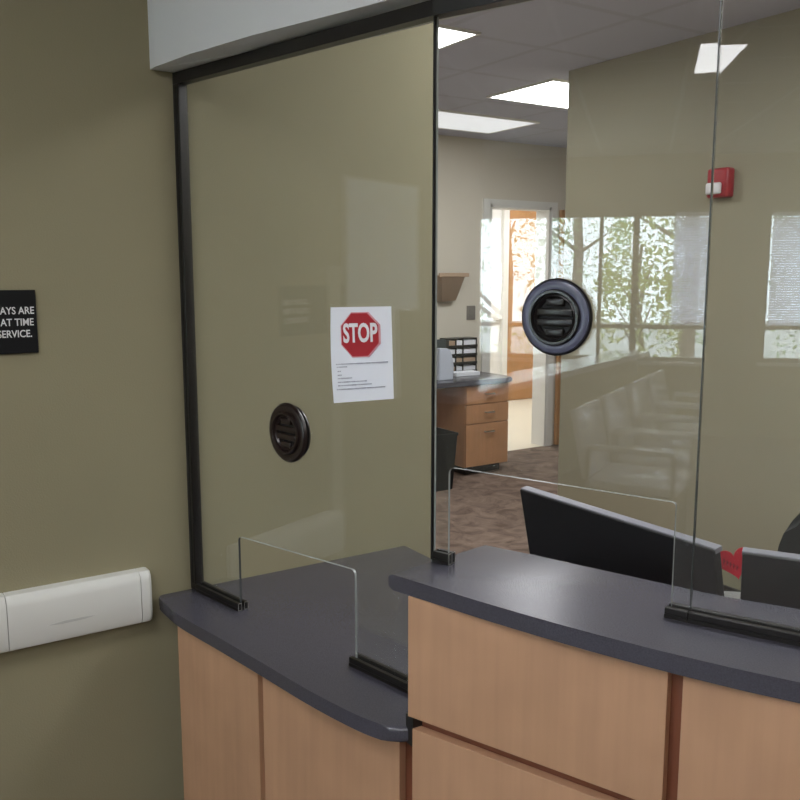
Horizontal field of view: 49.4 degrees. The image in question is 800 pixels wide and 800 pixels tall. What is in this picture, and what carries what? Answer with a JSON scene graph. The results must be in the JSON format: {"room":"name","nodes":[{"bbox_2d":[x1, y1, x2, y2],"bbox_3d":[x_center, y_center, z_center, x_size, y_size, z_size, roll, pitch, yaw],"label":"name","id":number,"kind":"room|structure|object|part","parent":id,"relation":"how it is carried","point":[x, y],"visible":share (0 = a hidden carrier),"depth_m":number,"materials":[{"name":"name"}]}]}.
{"room":"clinic waiting room","nodes":[
{"label":"clinic waiting room","id":0,"kind":"room"},
{"bbox_2d":[0,0,432,799],"bbox_3d":[-2.378,0.082,1.163,5.852,2.700,0.130,-5,10,-33],"label":"wall","id":1,"kind":"structure","parent":0,"point":[311,174],"depth_m":2.26,"materials":[{"name":"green paint"}]},
{"bbox_2d":[0,290,38,353],"bbox_3d":[-0.987,-0.172,1.956,0.320,0.147,0.008,-5,10,-33],"label":"wall plaque","id":2,"kind":"object","parent":1,"relation":"attached to","point":[18,315],"visible":1,"depth_m":2.02,"materials":[{"name":"black plastic"}]},
{"bbox_2d":[0,567,152,652],"bbox_3d":[-0.848,0.523,2.125,0.482,0.137,0.048,-5,10,-33],"label":"handrail","id":3,"kind":"object","parent":1,"relation":"attached to","point":[33,616],"visible":1,"depth_m":2.13,"materials":[{"name":"white plastic"}]},
{"bbox_2d":[147,0,533,72],"bbox_3d":[0.405,-0.990,1.332,2.518,0.629,0.224,6,11,37],"label":"wall","id":4,"kind":"structure","parent":0,"point":[183,34],"depth_m":1.86,"materials":[{"name":"paint"}]},
{"bbox_2d":[490,209,501,373],"bbox_3d":[0.866,-1.296,10.525,5.000,2.700,0.130,-5,10,-33],"label":"wall","id":5,"kind":"structure","parent":0,"point":[497,214],"depth_m":10.64,"materials":[{"name":"white paint"}]},
{"bbox_2d":[490,351,493,366],"bbox_3d":[1.095,-0.500,10.712,0.140,0.190,0.004,-5,10,-33],"label":"paper sheet","id":6,"kind":"object","parent":5,"relation":"attached to","point":[492,352],"visible":0.36,"depth_m":10.73,"materials":[{"name":"white paper"}]},
{"bbox_2d":[491,315,501,319],"bbox_3d":[0.702,-0.964,10.364,1.300,0.050,0.040,-5,10,-33],"label":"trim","id":7,"kind":"structure","parent":5,"relation":"attached to","point":[499,317],"depth_m":10.65,"materials":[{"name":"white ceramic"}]},
{"bbox_2d":[499,210,535,399],"bbox_3d":[1.716,-1.252,10.952,1.080,2.490,0.099,-5,10,-33],"label":"door","id":8,"kind":"structure","parent":5,"relation":"in","point":[518,244],"depth_m":10.79,"materials":[{"name":"brown wood"}]},
{"bbox_3d":[1.703,-1.256,10.972,1.080,2.490,0.050,-5,10,-33],"label":"casing","id":9,"kind":"part","parent":8,"relation":"part of","materials":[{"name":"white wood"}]},
{"bbox_2d":[436,398,558,553],"bbox_3d":[2.649,0.890,5.287,8.000,0.100,11.300,-5,10,-33],"label":"floor","id":10,"kind":"structure","parent":0,"point":[486,509],"depth_m":6.32,"materials":[{"name":"brown carpet"}]},
{"bbox_2d":[177,626,411,799],"bbox_3d":[-0.044,0.936,2.127,0.731,0.728,0.789,-5,10,-33],"label":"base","id":11,"kind":"object","parent":10,"relation":"on","point":[245,737],"visible":0.15,"depth_m":1.97,"materials":[{"name":"brown wood"}]},
{"bbox_3d":[-0.435,0.886,2.129,0.019,0.627,0.351,-8,12,-43],"label":"panel","id":12,"kind":"part","parent":11,"relation":"part of","materials":[{"name":"brown wood"}]},
{"bbox_2d":[159,546,430,741],"bbox_3d":[-0.059,0.554,2.115,0.782,0.032,0.929,-5,10,-33],"label":"countertop","id":13,"kind":"structure","parent":11,"relation":"on","point":[296,631],"depth_m":2.08,"materials":[{"name":"laminate"}]},
{"bbox_2d":[172,0,799,693],"bbox_3d":[0.383,-0.034,1.453,2.468,1.325,0.144,6,11,37],"label":"frame","id":14,"kind":"object","parent":13,"relation":"on","point":[423,12],"visible":0.98,"depth_m":1.94,"materials":[{"name":"black metal"}]},
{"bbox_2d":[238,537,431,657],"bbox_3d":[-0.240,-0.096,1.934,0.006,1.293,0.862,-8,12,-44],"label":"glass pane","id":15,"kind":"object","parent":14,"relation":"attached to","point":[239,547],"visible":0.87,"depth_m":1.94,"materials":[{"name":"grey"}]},
{"bbox_2d":[269,403,310,462],"bbox_3d":[-0.250,0.073,1.962,0.032,0.136,0.136,-8,12,-44],"label":"vent","id":16,"kind":"object","parent":15,"relation":"attached to","point":[289,428],"visible":1,"depth_m":1.94,"materials":[{"name":"black plastic"}]},
{"bbox_3d":[-0.252,0.073,1.960,0.003,0.083,0.083,-8,12,-44],"label":"plate","id":17,"kind":"part","parent":16,"relation":"part of","materials":[{"name":"black plastic"}]},
{"bbox_2d":[330,306,393,402],"bbox_3d":[-0.080,-0.087,1.756,0.005,0.207,0.188,-8,12,-44],"label":"paper notice","id":18,"kind":"object","parent":15,"relation":"attached to","point":[361,337],"visible":1,"depth_m":1.75,"materials":[{"name":"white paper"}]},
{"bbox_2d":[431,17,436,558],"bbox_3d":[0.063,-0.189,1.608,0.009,1.002,0.004,-8,12,-44],"label":"strip","id":19,"kind":"object","parent":14,"relation":"attached to","point":[434,18],"visible":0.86,"depth_m":1.60,"materials":[{"name":"black metal"}]},
{"bbox_2d":[434,17,676,605],"bbox_3d":[0.265,-0.173,1.460,0.491,1.002,0.006,6,10,36],"label":"glass pane","id":20,"kind":"object","parent":14,"relation":"attached to","point":[437,17],"visible":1,"depth_m":1.59,"materials":[{"name":"grey"}]},
{"bbox_2d":[522,278,592,355],"bbox_3d":[0.263,-0.139,1.460,0.129,0.129,0.032,6,10,36],"label":"vent","id":21,"kind":"object","parent":20,"relation":"attached to","point":[557,314],"visible":1,"depth_m":1.45,"materials":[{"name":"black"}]},
{"bbox_3d":[0.262,-0.139,1.459,0.079,0.079,0.003,6,10,36],"label":"plate","id":22,"kind":"part","parent":21,"relation":"part of","materials":[{"name":"black plastic"}]},
{"bbox_2d":[689,0,722,608],"bbox_3d":[0.463,-0.155,1.315,0.002,0.984,0.008,6,10,36],"label":"strip","id":23,"kind":"object","parent":14,"relation":"attached to","point":[721,1],"visible":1,"depth_m":1.31,"materials":[{"name":"clear glass"}]},
{"bbox_3d":[-0.148,0.926,1.858,0.407,0.627,0.019,7,11,41],"label":"panel","id":24,"kind":"part","parent":11,"relation":"part of","materials":[{"name":"brown wood"}]},
{"bbox_2d":[436,427,457,491],"bbox_3d":[0.252,0.443,6.503,0.226,0.430,0.310,-5,10,-33],"label":"waste bin","id":25,"kind":"object","parent":10,"relation":"on","point":[446,440],"visible":0.33,"depth_m":6.40,"materials":[{"name":"black plastic"}]},
{"bbox_2d":[436,371,511,474],"bbox_3d":[-0.049,0.234,6.772,1.980,0.765,0.626,-5,10,-33],"label":"desk","id":26,"kind":"object","parent":10,"relation":"on","point":[475,407],"visible":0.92,"depth_m":6.91,"materials":[{"name":"wood"}]},
{"bbox_2d":[437,339,445,347],"bbox_3d":[0.271,-0.345,7.081,0.240,0.289,0.030,-5,10,-33],"label":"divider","id":27,"kind":"object","parent":26,"relation":"on","point":[441,343],"visible":0.2,"depth_m":7.09,"materials":[{"name":"grey"}]},
{"bbox_2d":[437,348,453,380],"bbox_3d":[0.341,-0.283,6.793,0.138,0.250,0.080,-5,10,-33],"label":"binder","id":28,"kind":"object","parent":26,"relation":"on","point":[445,367],"visible":0.86,"depth_m":6.75,"materials":[{"name":"grey plastic"}]},
{"bbox_2d":[440,337,477,370],"bbox_3d":[0.492,-0.378,7.307,0.300,0.290,0.128,-5,10,-33],"label":"rack","id":29,"kind":"object","parent":26,"relation":"on","point":[455,339],"visible":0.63,"depth_m":7.26,"materials":[{"name":"black plastic"}]},
{"bbox_2d":[449,340,454,345],"bbox_3d":[0.404,-0.473,7.233,0.063,0.042,0.092,-5,10,-33],"label":"paper stack","id":30,"kind":"object","parent":29,"relation":"in","point":[451,342],"visible":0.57,"depth_m":7.20,"materials":[{"name":"beige"}]},
{"bbox_2d":[463,364,474,369],"bbox_3d":[0.561,-0.273,7.365,0.126,0.042,0.092,-5,10,-33],"label":"paper stack","id":31,"kind":"object","parent":29,"relation":"in","point":[465,367],"visible":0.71,"depth_m":7.33,"materials":[{"name":"white paper"}]},
{"bbox_2d":[464,356,474,361],"bbox_3d":[0.561,-0.345,7.355,0.126,0.042,0.092,-5,10,-33],"label":"paper stack","id":32,"kind":"object","parent":29,"relation":"in","point":[466,358],"visible":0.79,"depth_m":7.32,"materials":[{"name":"beige paper"}]},
{"bbox_2d":[464,339,475,344],"bbox_3d":[0.561,-0.488,7.334,0.126,0.042,0.092,-5,10,-33],"label":"paper stack","id":33,"kind":"object","parent":29,"relation":"in","point":[466,341],"visible":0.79,"depth_m":7.30,"materials":[{"name":"white paper"}]},
{"bbox_2d":[464,347,475,352],"bbox_3d":[0.561,-0.416,7.344,0.126,0.042,0.092,-5,10,-33],"label":"paper stack","id":34,"kind":"object","parent":29,"relation":"in","point":[466,350],"visible":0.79,"depth_m":7.31,"materials":[{"name":"white paper"}]},
{"bbox_2d":[453,370,479,376],"bbox_3d":[0.523,-0.218,7.115,0.240,0.030,0.120,-5,10,-33],"label":"paper tray","id":35,"kind":"object","parent":26,"relation":"on","point":[466,372],"visible":0.76,"depth_m":7.07,"materials":[{"name":"white"}]},
{"bbox_3d":[0.691,0.349,6.947,0.424,0.338,0.020,-5,10,-33],"label":"drawer","id":36,"kind":"part","parent":26,"relation":"part of","materials":[{"name":"brown wood"}]},
{"bbox_3d":[0.691,0.101,6.910,0.424,0.148,0.020,-5,10,-33],"label":"drawer","id":37,"kind":"part","parent":26,"relation":"part of","materials":[{"name":"brown wood"}]},
{"bbox_3d":[0.691,-0.048,6.888,0.424,0.140,0.020,-5,10,-33],"label":"drawer","id":38,"kind":"part","parent":26,"relation":"part of","materials":[{"name":"brown wood"}]},
{"bbox_2d":[406,596,799,799],"bbox_3d":[0.674,0.910,1.303,1.509,1.020,0.250,6,10,33],"label":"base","id":39,"kind":"object","parent":10,"relation":"on","point":[505,713],"depth_m":1.41,"materials":[{"name":"brown wood"}]},
{"bbox_3d":[0.026,0.613,1.623,0.020,0.058,0.024,-5,10,-33],"label":"corner bracket","id":40,"kind":"part","parent":39,"relation":"part of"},
{"bbox_3d":[0.217,0.955,1.526,0.468,0.666,0.019,6,10,36],"label":"panel","id":41,"kind":"part","parent":39,"relation":"part of","materials":[{"name":"brown wood"}]},
{"bbox_3d":[0.213,0.490,1.460,0.186,0.232,0.453,-5,10,-33],"label":"panel","id":42,"kind":"part","parent":39,"relation":"part of","materials":[{"name":"brown wood"}]},
{"bbox_2d":[388,545,799,702],"bbox_3d":[0.760,0.389,1.240,1.722,0.030,0.332,5,10,31],"label":"countertop","id":43,"kind":"structure","parent":39,"relation":"on","point":[611,614],"depth_m":1.43,"materials":[{"name":"laminate"}]},
{"bbox_3d":[0.665,0.538,1.131,0.600,0.232,0.019,6,10,36],"label":"panel","id":44,"kind":"part","parent":39,"relation":"part of","materials":[{"name":"brown wood"}]},
{"bbox_2d":[778,513,799,553],"bbox_3d":[1.386,0.739,2.480,0.546,1.015,0.587,6,10,37],"label":"office chair","id":45,"kind":"object","parent":10,"relation":"on","point":[790,541],"visible":0.1,"depth_m":2.37,"materials":[{"name":"black fabric"}]},
{"bbox_3d":[1.074,1.012,1.571,1.065,0.740,1.380,-5,10,-33],"label":"desk","id":46,"kind":"object","parent":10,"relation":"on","visible":0},
{"bbox_2d":[520,486,723,595],"bbox_3d":[0.457,0.412,1.848,0.160,0.366,0.537,-5,10,-33],"label":"computer monitor","id":47,"kind":"object","parent":46,"relation":"on","point":[560,528],"visible":0.3,"depth_m":1.80,"materials":[{"name":"black plastic"}]},
{"bbox_2d":[720,547,742,598],"bbox_3d":[0.622,0.448,1.643,0.066,0.355,0.004,1,8,9],"label":"heart sign","id":48,"kind":"object","parent":46,"relation":"on","point":[732,564],"visible":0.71,"depth_m":1.62,"materials":[{"name":"red paper"}]},
{"bbox_2d":[740,547,799,608],"bbox_3d":[0.866,0.463,1.510,0.522,0.365,0.160,4,9,27],"label":"computer monitor","id":49,"kind":"object","parent":46,"relation":"on","point":[767,576],"visible":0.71,"depth_m":1.56,"materials":[{"name":"black plastic"}]},
{"bbox_2d":[437,135,566,444],"bbox_3d":[1.100,-0.900,7.833,7.570,2.700,0.150,-5,10,-33],"label":"wall","id":50,"kind":"structure","parent":0,"point":[470,170],"depth_m":7.36,"materials":[{"name":"beige paint"}]},
{"bbox_2d":[437,273,468,301],"bbox_3d":[0.411,-0.932,7.203,0.304,0.238,0.136,-5,10,-33],"label":"shelf","id":51,"kind":"object","parent":50,"relation":"attached to","point":[449,285],"visible":0.96,"depth_m":7.17,"materials":[{"name":"beige wood"}]},
{"bbox_2d":[467,306,474,319],"bbox_3d":[0.608,-0.745,7.434,0.090,0.120,0.013,-5,10,-33],"label":"light switch","id":52,"kind":"object","parent":50,"relation":"attached to","point":[470,309],"visible":1,"depth_m":7.43,"materials":[{"name":"grey plastic"}]},
{"bbox_2d":[481,198,564,445],"bbox_3d":[1.341,-0.677,7.983,1.570,2.215,0.234,-5,10,-29],"label":"door frame","id":53,"kind":"structure","parent":50,"relation":"attached to","point":[546,212],"depth_m":7.85,"materials":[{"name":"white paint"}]},
{"bbox_2d":[438,0,799,147],"bbox_3d":[3.303,-1.734,3.883,8.000,0.100,8.900,-5,10,-33],"label":"ceiling","id":54,"kind":"structure","parent":0,"point":[522,44],"depth_m":4.21,"materials":[{"name":"tile"}]},
{"bbox_2d":[439,24,480,49],"bbox_3d":[-0.064,-1.712,4.117,0.640,0.012,0.630,-5,10,-33],"label":"recessed light","id":55,"kind":"object","parent":54,"relation":"in","point":[448,35],"visible":0.21,"depth_m":4.04,"materials":[{"name":"white plastic"}]},
{"bbox_2d":[439,28,473,46],"bbox_3d":[-0.064,-1.712,4.117,0.604,0.008,0.594,-5,10,-33],"label":"diffuser","id":56,"kind":"object","parent":55,"relation":"attached to","point":[447,36],"depth_m":4.06,"materials":[{"name":"white plastic"}]},
{"bbox_2d":[438,109,539,133],"bbox_3d":[0.371,-2.042,6.361,1.200,0.012,0.600,-5,10,-33],"label":"recessed light","id":57,"kind":"object","parent":54,"relation":"in","point":[447,119],"visible":0.51,"depth_m":6.42,"materials":[{"name":"white plastic"}]},
{"bbox_2d":[486,78,568,108],"bbox_3d":[1.224,-1.925,5.570,1.220,0.012,0.610,-5,10,-33],"label":"recessed light","id":58,"kind":"object","parent":54,"relation":"in","point":[553,92],"visible":0.49,"depth_m":5.40,"materials":[{"name":"white plastic"}]},
{"bbox_2d":[557,8,799,589],"bbox_3d":[2.796,-0.083,2.281,0.120,2.700,6.650,-5,10,-33],"label":"wall","id":59,"kind":"structure","parent":0,"point":[640,127],"depth_m":4.25,"materials":[{"name":"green paint"}]},
{"bbox_2d":[705,167,734,198],"bbox_3d":[1.475,-1.003,4.020,0.075,0.134,0.116,-5,10,-33],"label":"fire alarm","id":60,"kind":"object","parent":59,"relation":"attached to","point":[723,187],"visible":0.93,"depth_m":3.99,"materials":[{"name":"red plastic"}]},
{"bbox_2d":[708,169,725,179],"bbox_3d":[1.459,-1.038,4.005,0.004,0.038,0.090,-5,10,-33],"label":"grille","id":61,"kind":"object","parent":60,"relation":"attached to","point":[719,174],"depth_m":4.00,"materials":[{"name":"red plastic"}]},
{"bbox_2d":[723,584,740,591],"bbox_3d":[2.678,1.194,2.530,0.012,0.100,6.420,-5,10,-33],"label":"baseboard","id":62,"kind":"structure","parent":59,"relation":"attached to","point":[726,588],"depth_m":4.18,"materials":[{"name":"black"}]}
]}

